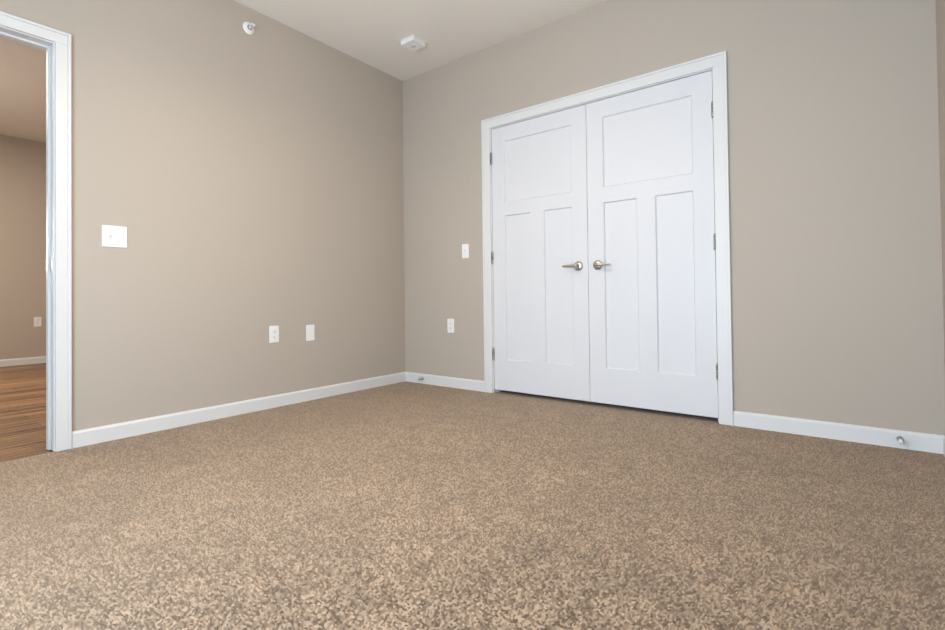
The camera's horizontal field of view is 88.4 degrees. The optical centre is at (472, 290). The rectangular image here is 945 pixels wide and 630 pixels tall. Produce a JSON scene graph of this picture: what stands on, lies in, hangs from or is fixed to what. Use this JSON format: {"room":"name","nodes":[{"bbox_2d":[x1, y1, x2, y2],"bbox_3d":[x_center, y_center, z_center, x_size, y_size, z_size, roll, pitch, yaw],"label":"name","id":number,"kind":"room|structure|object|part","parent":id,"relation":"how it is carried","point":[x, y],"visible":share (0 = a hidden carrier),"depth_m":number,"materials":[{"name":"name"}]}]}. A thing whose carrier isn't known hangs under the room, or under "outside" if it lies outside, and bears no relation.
{"room":"empty bedroom","nodes":[
{"label":"empty bedroom","id":0,"kind":"room"},
{"bbox_2d":[0,134,45,359],"bbox_3d":[-5.223,-0.464,5.997,0.120,2.690,9.240,-1,-1,37],"label":"wall","id":1,"kind":"structure","parent":0,"point":[22,233],"depth_m":5.75,"materials":[{"name":"beige paint"}]},
{"bbox_2d":[0,356,45,366],"bbox_3d":[-5.155,0.839,5.939,0.013,0.083,9.000,-1,-1,37],"label":"baseboard","id":2,"kind":"structure","parent":1,"relation":"attached to","point":[21,361],"depth_m":5.73,"materials":[{"name":"white wood"}]},
{"bbox_2d":[34,317,41,326],"bbox_3d":[-5.235,0.375,5.852,0.008,0.116,0.070,-1,-1,37],"label":"duplex electrical outlet","id":3,"kind":"object","parent":1,"relation":"attached to","point":[37,321],"visible":1,"depth_m":5.85,"materials":[{"name":"white plastic"}]},
{"bbox_2d":[0,363,53,461],"bbox_3d":[-3.382,0.873,4.579,4.720,0.056,9.240,-1,-1,37],"label":"floor","id":4,"kind":"structure","parent":0,"point":[22,411],"depth_m":3.31,"materials":[{"name":"laminate"}]},
{"bbox_2d":[0,0,404,430],"bbox_3d":[-1.877,-0.545,2.802,0.120,2.690,4.240,-1,-1,37],"label":"wall","id":5,"kind":"structure","parent":0,"point":[237,180],"depth_m":3.08,"materials":[{"name":"beige paint"}]},
{"bbox_2d":[0,26,54,450],"bbox_3d":[-2.398,-0.230,2.113,0.124,2.055,0.906,-1,-1,37],"label":"door frame","id":6,"kind":"structure","parent":5,"relation":"attached to","point":[48,47],"depth_m":2.44,"materials":[{"name":"white wood"}]},
{"bbox_2d":[46,258,52,270],"bbox_3d":[-2.130,-0.130,2.446,0.078,0.067,0.012,-1,-1,37],"label":"strike plate","id":7,"kind":"object","parent":6,"relation":"attached to","point":[51,264],"visible":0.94,"depth_m":2.44,"materials":[{"name":"grey metal"}]},
{"bbox_2d":[0,11,71,451],"bbox_3d":[-2.342,-0.255,2.071,0.021,2.102,1.000,-1,-1,37],"label":"door trim","id":8,"kind":"structure","parent":5,"relation":"in","point":[61,40],"depth_m":2.44,"materials":[{"name":"white wood"}]},
{"bbox_2d":[102,225,126,247],"bbox_3d":[-1.926,-0.291,2.619,0.016,0.116,0.116,-1,-1,37],"label":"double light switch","id":9,"kind":"object","parent":5,"relation":"attached to","point":[114,236],"visible":1,"depth_m":2.62,"materials":[{"name":"white plastic"}]},
{"bbox_2d":[72,372,405,447],"bbox_3d":[-1.311,0.760,3.394,0.013,0.083,2.362,-1,-1,37],"label":"baseboard","id":10,"kind":"structure","parent":5,"relation":"attached to","point":[94,435],"depth_m":3.02,"materials":[{"name":"white wood"}]},
{"bbox_2d":[243,22,254,34],"bbox_3d":[-1.469,-1.750,3.221,0.059,0.080,0.080,-1,-1,37],"label":"sprinkler","id":11,"kind":"object","parent":5,"relation":"attached to","point":[248,27],"visible":1,"depth_m":3.22,"materials":[{"name":"white plastic"}]},
{"bbox_2d":[269,326,278,342],"bbox_3d":[-1.363,0.300,3.343,0.008,0.116,0.070,-1,-1,37],"label":"duplex electrical outlet","id":12,"kind":"object","parent":5,"relation":"attached to","point":[273,334],"visible":1,"depth_m":3.34,"materials":[{"name":"white plastic"}]},
{"bbox_2d":[306,325,314,340],"bbox_3d":[-1.190,0.310,3.570,0.006,0.116,0.070,-1,-1,37],"label":"electrical outlet plate","id":13,"kind":"object","parent":5,"relation":"attached to","point":[310,332],"visible":1,"depth_m":3.57,"materials":[{"name":"white plastic"}]},
{"bbox_2d":[0,0,605,142],"bbox_3d":[-1.986,-1.929,3.521,8.320,0.100,9.240,-1,-1,37],"label":"ceiling","id":14,"kind":"structure","parent":0,"point":[372,33],"depth_m":3.57,"materials":[{"name":"paint"}]},
{"bbox_2d":[400,35,425,51],"bbox_3d":[-0.451,-1.875,3.694,0.144,0.040,0.144,-1,-1,37],"label":"smoke detector","id":15,"kind":"object","parent":14,"relation":"attached to","point":[412,43],"visible":1,"depth_m":3.67,"materials":[{"name":"white plastic"}]},
{"bbox_2d":[0,381,944,629],"bbox_3d":[-0.386,0.798,1.652,3.600,0.060,4.240,-1,-1,37],"label":"floor carpet","id":16,"kind":"object","parent":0,"point":[405,505],"visible":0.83,"depth_m":1.59,"materials":[{"name":"beige carpet"}]},
{"bbox_2d":[504,390,713,417],"bbox_3d":[1.077,0.807,3.643,2.112,0.060,0.700,-1,-1,37],"label":"floor","id":17,"kind":"structure","parent":0,"point":[612,404],"depth_m":3.29,"materials":[{"name":"carpet"}]},
{"bbox_2d":[403,0,944,434],"bbox_3d":[0.852,-0.570,3.305,3.600,2.690,0.120,-1,-1,37],"label":"wall","id":18,"kind":"structure","parent":0,"point":[835,235],"depth_m":2.60,"materials":[{"name":"beige paint"}]},
{"bbox_2d":[405,372,483,391],"bbox_3d":[-0.251,0.756,4.061,0.885,0.083,0.013,-1,-1,37],"label":"baseboard","id":19,"kind":"structure","parent":18,"relation":"attached to","point":[460,383],"depth_m":4.03,"materials":[{"name":"white wood"}]},
{"bbox_2d":[447,319,453,332],"bbox_3d":[-0.180,0.290,4.012,0.070,0.116,0.008,-1,-1,37],"label":"duplex electrical outlet","id":20,"kind":"object","parent":18,"relation":"attached to","point":[450,325],"visible":1,"depth_m":4.01,"materials":[{"name":"white plastic"}]},
{"bbox_2d":[462,244,468,258],"bbox_3d":[-0.060,-0.318,3.917,0.070,0.116,0.016,-1,-1,37],"label":"light switch","id":21,"kind":"object","parent":18,"relation":"attached to","point":[465,250],"visible":1,"depth_m":3.92,"materials":[{"name":"white plastic"}]},
{"bbox_2d":[490,153,494,360],"bbox_3d":[0.163,-0.265,3.772,0.014,1.610,0.044,-1,-1,37],"label":"left closet door hinges","id":22,"kind":"object","parent":18,"relation":"attached to","point":[492,256],"visible":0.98,"depth_m":3.75,"materials":[{"name":"silver metal"}]},
{"bbox_2d":[492,104,589,400],"bbox_3d":[0.463,-0.252,3.517,0.782,2.013,0.094,-1,-1,37],"label":"closet door","id":23,"kind":"structure","parent":18,"relation":"in","point":[540,260],"depth_m":3.50,"materials":[{"name":"white wood"}]},
{"bbox_3d":[0.682,-0.168,3.326,0.135,0.066,0.058,-1,-1,37],"label":"handle","id":24,"kind":"part","parent":23,"relation":"part of","materials":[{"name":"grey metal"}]},
{"bbox_2d":[481,51,733,425],"bbox_3d":[0.815,-0.257,3.332,1.612,2.065,0.124,-1,-1,37],"label":"door frame","id":25,"kind":"structure","parent":18,"relation":"attached to","point":[495,390],"depth_m":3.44,"materials":[{"name":"white wood"}]},
{"bbox_2d":[586,71,718,417],"bbox_3d":[1.085,-0.266,3.040,0.782,2.013,0.094,-1,-1,37],"label":"closet door","id":26,"kind":"structure","parent":18,"relation":"in","point":[651,259],"depth_m":3.02,"materials":[{"name":"white wood"}]},
{"bbox_3d":[0.847,-0.171,3.200,0.135,0.066,0.058,-1,-1,37],"label":"handle","id":27,"kind":"part","parent":26,"relation":"part of","materials":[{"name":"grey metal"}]},
{"bbox_2d":[711,101,717,379],"bbox_3d":[1.408,-0.292,2.817,0.014,1.610,0.044,-1,-1,37],"label":"right closet door hinges","id":28,"kind":"object","parent":26,"relation":"attached to","point":[714,235],"visible":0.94,"depth_m":2.80,"materials":[{"name":"silver metal"}]},
{"bbox_2d":[733,411,944,453],"bbox_3d":[1.816,0.711,2.477,0.866,0.083,0.013,-1,-1,37],"label":"baseboard","id":29,"kind":"structure","parent":18,"relation":"attached to","point":[924,442],"depth_m":2.44,"materials":[{"name":"white wood"}]},
{"bbox_2d":[896,436,903,443],"bbox_3d":[2.006,0.703,2.278,0.025,0.025,0.072,-1,-1,37],"label":"door stop","id":30,"kind":"object","parent":29,"relation":"attached to","point":[900,439],"visible":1,"depth_m":2.26,"materials":[{"name":"grey metal"}]},
{"bbox_2d":[936,0,944,367],"bbox_3d":[0.943,-0.607,0.565,0.120,2.690,4.120,-1,-1,37],"label":"wall","id":31,"kind":"structure","parent":0,"point":[940,22],"depth_m":2.17,"materials":[{"name":"beige paint"}]},
{"bbox_2d":[943,436,944,455],"bbox_3d":[0.942,0.697,0.635,0.013,0.083,4.000,-1,-1,37],"label":"baseboard","id":32,"kind":"structure","parent":31,"relation":"attached to","point":[944,445],"depth_m":2.20,"materials":[{"name":"white wood"}]}
]}

